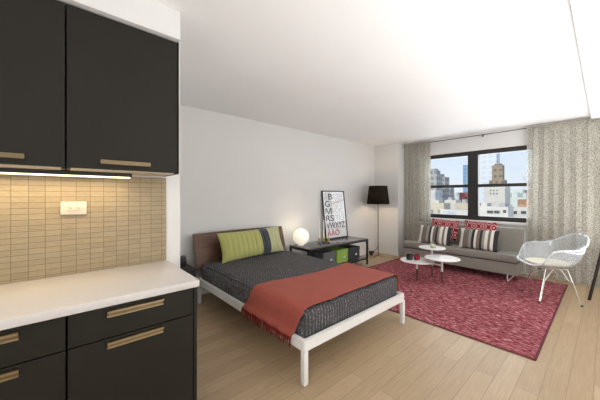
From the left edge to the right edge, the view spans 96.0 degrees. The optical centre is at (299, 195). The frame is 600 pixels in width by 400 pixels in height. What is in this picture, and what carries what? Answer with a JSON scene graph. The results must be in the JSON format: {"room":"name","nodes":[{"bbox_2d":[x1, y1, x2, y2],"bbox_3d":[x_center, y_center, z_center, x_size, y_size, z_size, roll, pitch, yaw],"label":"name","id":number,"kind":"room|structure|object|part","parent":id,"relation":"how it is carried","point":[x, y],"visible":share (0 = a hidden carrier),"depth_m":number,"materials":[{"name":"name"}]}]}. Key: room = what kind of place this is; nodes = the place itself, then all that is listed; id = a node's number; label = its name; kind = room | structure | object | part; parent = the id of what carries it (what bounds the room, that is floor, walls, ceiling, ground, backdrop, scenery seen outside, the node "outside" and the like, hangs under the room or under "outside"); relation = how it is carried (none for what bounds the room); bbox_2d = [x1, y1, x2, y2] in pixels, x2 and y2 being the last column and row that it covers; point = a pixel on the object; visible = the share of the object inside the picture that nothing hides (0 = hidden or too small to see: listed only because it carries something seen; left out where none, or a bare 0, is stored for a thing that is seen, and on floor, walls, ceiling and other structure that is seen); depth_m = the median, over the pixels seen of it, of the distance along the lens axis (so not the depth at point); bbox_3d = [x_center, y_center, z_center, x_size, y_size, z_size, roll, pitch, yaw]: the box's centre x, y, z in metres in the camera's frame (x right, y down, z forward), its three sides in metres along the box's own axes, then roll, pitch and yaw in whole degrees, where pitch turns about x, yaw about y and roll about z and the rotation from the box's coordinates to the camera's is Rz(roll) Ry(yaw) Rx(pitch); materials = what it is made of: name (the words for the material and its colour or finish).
{"room":"studio apartment","nodes":[
{"label":"studio apartment","id":0,"kind":"room"},
{"bbox_2d":[0,29,179,284],"bbox_3d":[-2.266,0.080,1.146,3.325,2.680,0.140,0,0,-41],"label":"wall","id":1,"kind":"structure","parent":0,"point":[173,181],"depth_m":2.16,"materials":[{"name":"paint"}]},
{"bbox_2d":[0,0,64,170],"bbox_3d":[-1.611,-0.606,1.396,0.597,0.908,0.353,0,0,-41],"label":"upper cabinet","id":2,"kind":"object","parent":1,"relation":"attached to","point":[32,32],"visible":0.98,"depth_m":1.39,"materials":[{"name":"black wood"}]},
{"bbox_3d":[-1.493,-0.201,1.280,0.260,0.025,0.023,0,0,-41],"label":"handle","id":3,"kind":"part","parent":2,"relation":"part of","materials":[{"name":"brown metal"}]},
{"bbox_3d":[-1.624,-0.161,1.411,0.561,0.018,0.298,0,0,-41],"label":"panel","id":4,"kind":"part","parent":2,"relation":"part of","materials":[{"name":"beige plastic"}]},
{"bbox_2d":[0,168,131,178],"bbox_3d":[-1.498,-0.135,1.542,0.920,0.032,0.045,0,0,-41],"label":"light","id":5,"kind":"object","parent":2,"relation":"attached to","point":[17,171],"visible":0.99,"depth_m":1.59,"materials":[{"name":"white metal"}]},
{"bbox_2d":[60,201,86,214],"bbox_3d":[-1.460,0.078,1.744,0.130,0.084,0.018,0,0,-41],"label":"wall outlet","id":6,"kind":"object","parent":1,"relation":"attached to","point":[66,208],"visible":1,"depth_m":1.74,"materials":[{"name":"beige plastic"}]},
{"bbox_2d":[0,174,165,283],"bbox_3d":[-2.220,0.181,1.088,3.117,0.646,0.008,0,0,-41],"label":"backsplash","id":7,"kind":"structure","parent":1,"relation":"attached to","point":[124,223],"depth_m":1.76,"materials":[{"name":"tile"}]},
{"bbox_2d":[58,0,179,42],"bbox_3d":[-2.629,-1.165,1.546,3.112,0.189,1.940,0,0,-41],"label":"soffit","id":8,"kind":"object","parent":1,"relation":"attached to","point":[149,16],"depth_m":1.70,"materials":[{"name":"paint"}]},
{"bbox_2d":[66,4,178,176],"bbox_3d":[-1.163,-0.607,1.793,0.589,0.910,0.353,0,0,-41],"label":"upper cabinet","id":9,"kind":"object","parent":1,"relation":"attached to","point":[122,80],"visible":0.99,"depth_m":1.65,"materials":[{"name":"black wood"}]},
{"bbox_3d":[-1.179,-0.161,1.805,0.545,0.018,0.298,0,0,-41],"label":"panel","id":10,"kind":"part","parent":9,"relation":"part of","materials":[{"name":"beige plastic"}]},
{"bbox_3d":[-1.065,-0.201,1.659,0.260,0.025,0.023,0,0,-41],"label":"handle","id":11,"kind":"part","parent":9,"relation":"part of","materials":[{"name":"brown metal"}]},
{"bbox_3d":[-0.952,-0.607,1.992,0.008,0.910,0.334,0,0,-41],"label":"panel","id":12,"kind":"part","parent":9,"relation":"part of","materials":[{"name":"black wood"}]},
{"bbox_2d":[180,104,374,287],"bbox_3d":[0.053,0.080,5.294,5.945,2.680,0.120,0,0,-41],"label":"wall","id":13,"kind":"structure","parent":0,"point":[236,172],"depth_m":4.59,"materials":[{"name":"paint"}]},
{"bbox_2d":[201,249,374,293],"bbox_3d":[-0.060,1.375,5.104,5.225,0.090,0.015,0,0,-41],"label":"baseboard","id":14,"kind":"structure","parent":13,"relation":"attached to","point":[203,290],"depth_m":5.19,"materials":[{"name":"white paint"}]},
{"bbox_2d":[153,0,590,145],"bbox_3d":[0.550,-1.335,2.336,9.320,0.150,5.170,0,0,-41],"label":"ceiling","id":15,"kind":"structure","parent":0,"point":[368,72],"depth_m":2.59,"materials":[{"name":"paint"}]},
{"bbox_2d":[570,0,599,118],"bbox_3d":[1.647,-1.227,0.817,8.750,0.064,1.242,0,0,-41],"label":"ceiling beam","id":16,"kind":"structure","parent":15,"relation":"attached to","point":[586,13],"depth_m":2.12,"materials":[{"name":"paint"}]},
{"bbox_2d":[375,143,404,255],"bbox_3d":[2.277,0.080,6.761,0.470,2.680,0.630,0,0,-41],"label":"wall column","id":17,"kind":"structure","parent":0,"point":[389,158],"depth_m":6.51,"materials":[{"name":"paint"}]},
{"bbox_2d":[375,248,397,255],"bbox_3d":[2.105,1.365,6.589,0.015,0.110,0.630,0,0,-41],"label":"baseboard","id":18,"kind":"structure","parent":17,"relation":"attached to","point":[383,251],"depth_m":6.54,"materials":[{"name":"white paint"}]},
{"bbox_2d":[197,252,599,399],"bbox_3d":[0.513,1.470,2.303,9.220,0.100,5.170,0,0,-41],"label":"floor","id":19,"kind":"structure","parent":0,"point":[381,357],"depth_m":2.29,"materials":[{"name":"brown wood"}]},
{"bbox_2d":[0,316,65,399],"bbox_3d":[-1.515,0.984,1.257,0.637,0.872,0.649,0,0,-41],"label":"base cabinet","id":20,"kind":"object","parent":19,"relation":"on","point":[32,356],"visible":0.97,"depth_m":1.18,"materials":[{"name":"black wood"}]},
{"bbox_3d":[-1.284,0.742,1.044,0.272,0.037,0.024,0,0,-41],"label":"handle","id":21,"kind":"part","parent":20,"relation":"part of","materials":[{"name":"brown metal"}]},
{"bbox_3d":[-1.284,0.587,1.044,0.272,0.037,0.024,0,0,-41],"label":"handle","id":22,"kind":"part","parent":20,"relation":"part of","materials":[{"name":"brown metal"}]},
{"bbox_3d":[-1.323,1.014,1.040,0.632,0.601,0.022,0,0,-41],"label":"drawer","id":23,"kind":"part","parent":20,"relation":"part of","materials":[{"name":"black wood"}]},
{"bbox_3d":[-1.323,0.631,1.040,0.632,0.154,0.022,0,0,-41],"label":"drawer","id":24,"kind":"part","parent":20,"relation":"part of","materials":[{"name":"black wood"}]},
{"bbox_2d":[0,260,198,330],"bbox_3d":[-1.661,0.526,1.143,2.227,0.041,0.664,0,0,-41],"label":"countertop","id":25,"kind":"structure","parent":20,"relation":"on","point":[23,303],"depth_m":1.45,"materials":[{"name":"stone"}]},
{"bbox_2d":[66,287,196,399],"bbox_3d":[-1.050,0.984,1.669,0.596,0.872,0.649,0,0,-41],"label":"base cabinet","id":26,"kind":"object","parent":19,"relation":"on","point":[142,349],"visible":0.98,"depth_m":1.43,"materials":[{"name":"black wood"}]},
{"bbox_3d":[-0.866,0.631,1.445,0.571,0.154,0.022,0,0,-41],"label":"drawer","id":27,"kind":"part","parent":26,"relation":"part of","materials":[{"name":"black wood"}]},
{"bbox_3d":[-0.858,0.742,1.421,0.257,0.037,0.024,0,0,-41],"label":"handle","id":28,"kind":"part","parent":26,"relation":"part of","materials":[{"name":"brown metal"}]},
{"bbox_3d":[-0.858,0.587,1.421,0.257,0.037,0.024,0,0,-41],"label":"handle","id":29,"kind":"part","parent":26,"relation":"part of","materials":[{"name":"brown metal"}]},
{"bbox_3d":[-0.840,0.984,1.868,0.019,0.872,0.628,0,0,-41],"label":"panel","id":30,"kind":"part","parent":26,"relation":"part of","materials":[{"name":"black wood"}]},
{"bbox_2d":[180,264,196,277],"bbox_3d":[-1.603,1.170,3.415,0.445,0.500,0.440,0,0,-41],"label":"nightstand","id":31,"kind":"object","parent":19,"relation":"on","point":[188,268],"visible":0.06,"depth_m":3.38,"materials":[{"name":"black wood"}]},
{"bbox_2d":[180,255,186,266],"bbox_3d":[-1.544,0.853,3.518,0.120,0.135,0.094,0,0,-24],"label":"speaker","id":32,"kind":"object","parent":31,"relation":"on","point":[183,259],"visible":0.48,"depth_m":3.49},
{"bbox_2d":[180,258,185,265],"bbox_3d":[-1.526,0.847,3.477,0.096,0.094,0.004,0,0,-24],"label":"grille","id":33,"kind":"object","parent":32,"relation":"attached to","point":[182,260],"depth_m":3.48,"materials":[{"name":"black metal"}]},
{"bbox_2d":[193,226,404,386],"bbox_3d":[-0.159,0.970,3.369,1.527,0.901,2.301,0,0,-41],"label":"bed","id":34,"kind":"object","parent":19,"relation":"on","point":[207,247],"visible":0.29,"depth_m":2.86,"materials":[{"name":"white painted wood"},{"name":"walnut"},{"name":"charcoal fabric"}]},
{"bbox_3d":[-1.337,1.292,3.581,0.044,0.257,0.044,0,0,-41],"label":"leg","id":35,"kind":"part","parent":34,"relation":"part of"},
{"bbox_3d":[-0.861,0.754,4.165,1.525,0.471,0.178,0,0,-41],"label":"headboard","id":36,"kind":"part","parent":34,"relation":"part of","materials":[{"name":"brown wood"}]},
{"bbox_2d":[202,250,396,337],"bbox_3d":[-0.108,1.014,3.318,1.458,0.248,2.065,0,0,-41],"label":"bedspread","id":37,"kind":"object","parent":34,"relation":"on","point":[237,278],"visible":0.68,"depth_m":2.94,"materials":[{"name":"grey fabric"}]},
{"bbox_2d":[217,226,283,262],"bbox_3d":[-0.697,0.698,4.024,1.106,0.402,0.219,0,0,-45],"label":"lumbar pillow","id":38,"kind":"object","parent":37,"relation":"on","point":[242,244],"visible":1,"depth_m":3.89,"materials":[{"name":"fabric"}]},
{"bbox_2d":[241,263,399,346],"bbox_3d":[0.289,1.018,2.853,1.610,0.308,0.829,0,0,-41],"label":"throw blanket","id":39,"kind":"object","parent":37,"relation":"on","point":[280,304],"visible":0.98,"depth_m":2.50,"materials":[{"name":"red fabric"}]},
{"bbox_3d":[-0.098,1.123,3.297,1.522,0.077,2.112,0,0,-41],"label":"rail frame","id":40,"kind":"part","parent":34,"relation":"part of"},
{"bbox_3d":[0.034,1.292,2.033,0.044,0.257,0.044,0,0,-41],"label":"leg","id":41,"kind":"part","parent":34,"relation":"part of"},
{"bbox_3d":[1.141,1.292,3.012,0.044,0.257,0.044,0,0,-41],"label":"leg","id":42,"kind":"part","parent":34,"relation":"part of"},
{"bbox_2d":[289,236,367,264],"bbox_3d":[0.613,1.152,5.223,1.722,0.534,0.500,0,0,-41],"label":"console table","id":43,"kind":"object","parent":19,"relation":"on","point":[308,247],"visible":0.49,"depth_m":5.14,"materials":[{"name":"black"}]},
{"bbox_2d":[293,229,308,245],"bbox_3d":[0.017,0.737,4.848,0.290,0.297,0.290,0,0,-41],"label":"globe lamp","id":44,"kind":"object","parent":43,"relation":"on","point":[300,236],"visible":1,"depth_m":4.75,"materials":[{"name":"white glass"}]},
{"bbox_2d":[310,249,335,261],"bbox_3d":[0.416,1.147,5.061,0.330,0.245,0.378,0,0,-41],"label":"storage box","id":45,"kind":"object","parent":43,"relation":"on","point":[325,254],"visible":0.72,"depth_m":4.95,"materials":[{"name":"fabric"}]},
{"bbox_3d":[0.416,1.055,5.061,0.330,0.060,0.378,0,0,-41],"label":"lid","id":46,"kind":"part","parent":45,"relation":"part of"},
{"bbox_2d":[321,191,347,239],"bbox_3d":[0.742,0.387,5.719,0.700,0.996,0.141,0,0,-41],"label":"framed poster","id":47,"kind":"object","parent":43,"relation":"on","point":[333,202],"visible":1,"depth_m":5.70,"materials":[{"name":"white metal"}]},
{"bbox_2d":[328,247,347,262],"bbox_3d":[0.693,1.147,5.306,0.330,0.245,0.378,0,0,-41],"label":"storage box","id":48,"kind":"object","parent":43,"relation":"on","point":[341,255],"visible":0.67,"depth_m":5.17,"materials":[{"name":"fabric"}]},
{"bbox_3d":[0.693,1.055,5.306,0.330,0.060,0.378,0,0,-41],"label":"lid","id":49,"kind":"part","parent":48,"relation":"part of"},
{"bbox_2d":[338,244,359,260],"bbox_3d":[0.972,1.147,5.553,0.345,0.245,0.378,0,0,-41],"label":"storage box","id":50,"kind":"object","parent":43,"relation":"on","point":[353,250],"visible":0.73,"depth_m":5.41,"materials":[{"name":"fabric"}]},
{"bbox_3d":[0.972,1.055,5.553,0.345,0.060,0.378,0,0,-41],"label":"lid","id":51,"kind":"part","parent":50,"relation":"part of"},
{"bbox_2d":[340,256,366,263],"bbox_3d":[0.613,1.275,5.223,1.694,0.010,0.494,0,0,-41],"label":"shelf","id":52,"kind":"object","parent":43,"relation":"attached to","point":[361,258],"depth_m":5.38,"materials":[{"name":"black glass"}]},
{"bbox_3d":[1.393,1.126,5.600,0.032,0.458,0.032,0,0,-41],"label":"leg","id":53,"kind":"part","parent":43,"relation":"part of","materials":[{"name":"black metal"}]},
{"bbox_2d":[367,186,389,257],"bbox_3d":[1.815,0.592,6.279,0.510,1.654,0.510,0,0,-41],"label":"floor lamp","id":54,"kind":"object","parent":19,"relation":"on","point":[377,195],"visible":1,"depth_m":6.11,"materials":[{"name":"metal"}]},
{"bbox_3d":[1.815,-0.025,6.279,0.510,0.420,0.510,0,0,-41],"label":"lamp shade","id":55,"kind":"part","parent":54,"relation":"part of","materials":[{"name":"black fabric"}]},
{"bbox_2d":[367,256,567,360],"bbox_3d":[2.243,1.411,4.324,2.978,0.016,2.723,0,0,-41],"label":"area rug","id":56,"kind":"object","parent":19,"relation":"on","point":[483,306],"visible":0.74,"depth_m":3.56,"materials":[{"name":"red carpet"}]},
{"bbox_2d":[400,245,459,282],"bbox_3d":[2.202,1.153,4.508,0.897,0.510,0.861,0,0,-41],"label":"coffee table","id":57,"kind":"object","parent":56,"relation":"on","point":[429,259],"visible":0.89,"depth_m":4.44,"materials":[{"name":"white paint"}]},
{"bbox_2d":[406,254,412,259],"bbox_3d":[1.848,1.026,4.559,0.104,0.088,0.104,0,0,-41],"label":"candle jar","id":58,"kind":"object","parent":57,"relation":"on","point":[408,256],"visible":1,"depth_m":4.52,"materials":[{"name":"black glass"}]},
{"bbox_2d":[414,254,419,259],"bbox_3d":[1.963,1.026,4.534,0.094,0.088,0.094,0,0,-41],"label":"candle jar","id":59,"kind":"object","parent":57,"relation":"on","point":[416,256],"visible":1,"depth_m":4.50,"materials":[{"name":"red glass"}]},
{"bbox_2d":[438,256,454,258],"bbox_3d":[2.364,0.991,4.361,0.224,0.010,0.164,0,0,17],"label":"booklet","id":60,"kind":"object","parent":57,"relation":"on","point":[443,257],"visible":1,"depth_m":4.33,"materials":[{"name":"paper"}]},
{"bbox_2d":[403,221,523,280],"bbox_3d":[3.045,0.986,5.226,0.609,0.850,1.945,0,0,-41],"label":"sofa","id":61,"kind":"object","parent":56,"relation":"on","point":[510,240],"visible":0.68,"depth_m":4.75,"materials":[{"name":"grey fabric"}]},
{"bbox_2d":[418,225,451,245],"bbox_3d":[2.701,0.780,5.414,0.614,0.352,0.206,0,0,45],"label":"cushion","id":62,"kind":"object","parent":61,"relation":"on","point":[428,234],"visible":0.99,"depth_m":5.34,"materials":[{"name":"fabric"}]},
{"bbox_2d":[431,218,459,240],"bbox_3d":[2.900,0.665,5.436,0.182,0.410,0.550,0,0,-44],"label":"cushion","id":63,"kind":"object","parent":61,"relation":"on","point":[435,222],"visible":0.54,"depth_m":5.33,"materials":[{"name":"red fabric"}]},
{"bbox_2d":[403,239,523,262],"bbox_3d":[3.022,1.022,5.205,0.546,0.139,1.944,0,0,-41],"label":"seat cushion","id":64,"kind":"object","parent":61,"relation":"on","point":[504,255],"depth_m":4.80,"materials":[{"name":"beige fabric"}]},
{"bbox_3d":[3.028,1.189,5.210,0.530,0.198,1.930,0,0,-41],"label":"seat","id":65,"kind":"part","parent":61,"relation":"part of","materials":[{"name":"beige fabric"}]},
{"bbox_3d":[3.197,0.920,5.359,0.205,0.719,1.932,0,0,-41],"label":"backrest","id":66,"kind":"part","parent":61,"relation":"part of","materials":[{"name":"beige fabric"}]},
{"bbox_2d":[458,228,499,251],"bbox_3d":[3.201,0.780,4.848,0.205,0.352,0.613,0,0,-39],"label":"cushion","id":67,"kind":"object","parent":61,"relation":"on","point":[486,240],"visible":1,"depth_m":4.78,"materials":[{"name":"fabric"}]},
{"bbox_2d":[464,220,496,230],"bbox_3d":[3.305,0.662,4.980,0.183,0.394,0.533,0,0,-38],"label":"cushion","id":68,"kind":"object","parent":61,"relation":"on","point":[475,225],"visible":0.45,"depth_m":4.94,"materials":[{"name":"red fabric"}]},
{"bbox_2d":[516,233,589,306],"bbox_3d":[3.449,0.953,3.707,0.657,0.911,0.763,0,0,17],"label":"armchair","id":69,"kind":"object","parent":56,"relation":"on","point":[588,242],"visible":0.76,"depth_m":3.58,"materials":[{"name":"white plastic"}]},
{"bbox_3d":[3.356,1.185,3.922,0.206,0.437,0.042,0,0,40],"label":"leg","id":70,"kind":"part","parent":69,"relation":"part of","materials":[{"name":"silver metal"}]},
{"bbox_3d":[3.250,1.185,3.583,0.206,0.437,0.042,0,0,-6],"label":"leg","id":71,"kind":"part","parent":69,"relation":"part of","materials":[{"name":"silver metal"}]},
{"bbox_2d":[525,257,570,266],"bbox_3d":[3.402,0.915,3.721,0.474,0.054,0.456,0,0,17],"label":"seat pad","id":72,"kind":"object","parent":69,"relation":"on","point":[534,260],"visible":0.95,"depth_m":3.65,"materials":[{"name":"beige fabric"}]},
{"bbox_3d":[3.621,1.185,3.840,0.206,0.437,0.042,0,0,-6],"label":"leg","id":73,"kind":"part","parent":69,"relation":"part of","materials":[{"name":"silver metal"}]},
{"bbox_3d":[3.515,1.185,3.500,0.206,0.437,0.042,0,0,40],"label":"leg","id":74,"kind":"part","parent":69,"relation":"part of","materials":[{"name":"silver metal"}]},
{"bbox_2d":[587,253,599,300],"bbox_3d":[4.144,0.581,3.496,0.514,1.683,0.578,0,0,-41],"label":"tripod stand","id":75,"kind":"object","parent":19,"relation":"on","point":[598,261],"visible":1,"depth_m":3.64,"materials":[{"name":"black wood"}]},
{"bbox_2d":[406,117,590,267],"bbox_3d":[4.099,0.080,5.055,0.200,2.680,4.340,0,0,-41],"label":"wall","id":76,"kind":"structure","parent":0,"point":[514,138],"depth_m":5.34,"materials":[{"name":"paint"}]},
{"bbox_2d":[431,145,526,225],"bbox_3d":[3.569,-0.195,5.548,0.202,1.460,2.020,0,0,-41],"label":"window","id":77,"kind":"structure","parent":76,"relation":"attached to","point":[474,185],"depth_m":5.53,"materials":[{"name":"black metal"}]},
{"bbox_3d":[3.274,-0.210,5.958,0.060,0.060,0.795,0,0,-41],"label":"meeting rail","id":78,"kind":"part","parent":77,"relation":"part of","materials":[{"name":"black metal"}]},
{"bbox_3d":[3.938,-0.210,5.207,0.060,0.060,0.840,0,0,-41],"label":"meeting rail","id":79,"kind":"part","parent":77,"relation":"part of","materials":[{"name":"black metal"}]},
{"bbox_2d":[430,126,539,142],"bbox_3d":[3.975,-1.210,4.952,0.122,0.050,4.310,0,0,-41],"label":"curtain rod","id":80,"kind":"object","parent":76,"relation":"attached to","point":[539,126],"visible":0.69,"depth_m":5.36,"materials":[{"name":"black metal"}]},
{"bbox_2d":[404,141,430,240],"bbox_3d":[2.720,0.087,6.283,0.049,2.625,0.622,0,0,-41],"label":"curtain","id":81,"kind":"object","parent":80,"relation":"hanging from","point":[417,199],"visible":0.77,"depth_m":6.30,"materials":[{"name":"white fabric"}]},
{"bbox_2d":[526,118,599,286],"bbox_3d":[4.543,0.087,4.228,0.048,2.625,1.552,0,0,-41],"label":"curtain","id":82,"kind":"object","parent":80,"relation":"hanging from","point":[563,158],"visible":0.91,"depth_m":4.44,"materials":[{"name":"white fabric"}]},
{"label":"outside","id":83,"kind":"structure","parent":0,"visible":0},
{"bbox_3d":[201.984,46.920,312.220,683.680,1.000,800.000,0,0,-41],"label":"ground","id":84,"kind":"structure","parent":83,"visible":0},
{"bbox_2d":[431,169,441,189],"bbox_3d":[73.414,15.785,148.827,7.200,61.270,6.882,0,0,-41],"label":"apartment tower","id":85,"kind":"structure","parent":84,"relation":"on","point":[436,179],"depth_m":145.61,"materials":[{"name":"grey stone"}]},
{"bbox_2d":[431,190,441,202],"bbox_3d":[39.183,22.338,80.066,4.800,48.163,3.848,0,0,-41],"label":"apartment block","id":86,"kind":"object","parent":84,"relation":"on","point":[435,194],"visible":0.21,"depth_m":77.86,"materials":[{"name":"white concrete"}]},
{"bbox_2d":[431,200,449,213],"bbox_3d":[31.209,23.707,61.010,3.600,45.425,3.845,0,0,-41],"label":"house","id":87,"kind":"structure","parent":84,"relation":"on","point":[438,205],"depth_m":59.67,"materials":[{"name":"beige brick"}]},
{"bbox_2d":[440,174,448,202],"bbox_3d":[84.060,16.797,158.828,6.400,59.246,4.685,0,0,-41],"label":"apartment block","id":88,"kind":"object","parent":84,"relation":"on","point":[445,180],"visible":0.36,"depth_m":155.99,"materials":[{"name":"grey stone"}]},
{"bbox_2d":[449,188,453,196],"bbox_3d":[99.329,20.252,179.902,7.200,52.337,3.685,0,0,-41],"label":"apartment block","id":89,"kind":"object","parent":84,"relation":"on","point":[451,190],"visible":0.02,"depth_m":177.84,"materials":[{"name":"grey stone"}]},
{"bbox_2d":[444,197,460,209],"bbox_3d":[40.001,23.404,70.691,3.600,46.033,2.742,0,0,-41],"label":"house","id":90,"kind":"structure","parent":84,"relation":"on","point":[451,200],"depth_m":69.44,"materials":[{"name":"concrete"}]},
{"bbox_2d":[440,209,467,214],"bbox_3d":[24.894,24.308,41.888,2.800,44.225,4.961,0,0,-41],"label":"building","id":91,"kind":"structure","parent":84,"relation":"on","point":[445,211],"depth_m":41.24,"materials":[{"name":"white concrete"}]},
{"bbox_2d":[454,192,458,199],"bbox_3d":[139.586,21.668,240.645,8.000,49.505,6.454,0,0,-41],"label":"apartment block","id":92,"kind":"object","parent":84,"relation":"on","point":[456,195],"visible":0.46,"depth_m":237.56,"materials":[{"name":"white concrete"}]},
{"bbox_2d":[459,192,467,202],"bbox_3d":[95.322,22.226,154.248,7.200,48.388,5.275,0,0,-41],"label":"brick building","id":93,"kind":"structure","parent":84,"relation":"on","point":[461,195],"depth_m":152.30,"materials":[{"name":"red brick"}]},
{"bbox_2d":[463,165,467,192],"bbox_3d":[179.062,6.863,288.084,10.000,79.114,6.101,0,0,-41],"label":"office tower","id":94,"kind":"structure","parent":84,"relation":"on","point":[465,167],"depth_m":285.30,"materials":[{"name":"blue glass"}]},
{"bbox_2d":[455,199,480,209],"bbox_3d":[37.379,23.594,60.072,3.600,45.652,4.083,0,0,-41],"label":"house","id":95,"kind":"structure","parent":84,"relation":"on","point":[464,205],"depth_m":59.47,"materials":[{"name":"beige brick"}]},
{"bbox_2d":[480,153,499,202],"bbox_3d":[180.127,-4.082,258.207,12.000,101.004,15.552,0,0,-41],"label":"office tower","id":96,"kind":"structure","parent":84,"relation":"on","point":[486,161],"depth_m":254.86,"materials":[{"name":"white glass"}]},
{"bbox_2d":[484,187,509,205],"bbox_3d":[43.691,21.971,59.834,4.860,48.897,3.770,0,0,-41],"label":"building","id":97,"kind":"structure","parent":84,"relation":"on","point":[493,195],"depth_m":58.23,"materials":[{"name":"white concrete"}]},
{"bbox_2d":[480,203,513,216],"bbox_3d":[26.125,23.675,36.232,3.250,45.490,3.489,0,0,-41],"label":"building","id":98,"kind":"structure","parent":84,"relation":"on","point":[503,210],"depth_m":35.09,"materials":[{"name":"concrete"}]},
{"bbox_2d":[489,154,506,183],"bbox_3d":[129.500,9.687,176.587,8.000,73.466,8.001,0,0,-41],"label":"office tower","id":99,"kind":"structure","parent":84,"relation":"on","point":[497,169],"depth_m":174.27,"materials":[{"name":"brown brick"}]},
{"bbox_2d":[510,189,526,206],"bbox_3d":[62.259,22.303,77.225,5.600,48.234,4.538,0,0,-41],"label":"building","id":100,"kind":"structure","parent":84,"relation":"on","point":[514,194],"depth_m":75.38,"materials":[{"name":"white concrete"}]},
{"bbox_2d":[514,207,526,217],"bbox_3d":[31.943,24.011,38.712,3.250,44.817,3.281,0,0,-41],"label":"building","id":101,"kind":"structure","parent":84,"relation":"on","point":[520,212],"depth_m":37.67,"materials":[{"name":"white concrete"}]},
{"bbox_2d":[517,199,526,206],"bbox_3d":[41.706,23.522,49.446,4.000,45.796,2.282,0,0,-41],"label":"brick building","id":102,"kind":"structure","parent":84,"relation":"on","point":[520,202],"depth_m":48.49,"materials":[{"name":"orange brick"}]},
{"bbox_2d":[522,168,526,189],"bbox_3d":[160.298,13.611,188.560,10.000,65.618,6.089,0,0,-41],"label":"office tower","id":103,"kind":"structure","parent":84,"relation":"on","point":[524,175],"depth_m":186.74,"materials":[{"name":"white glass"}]}
]}

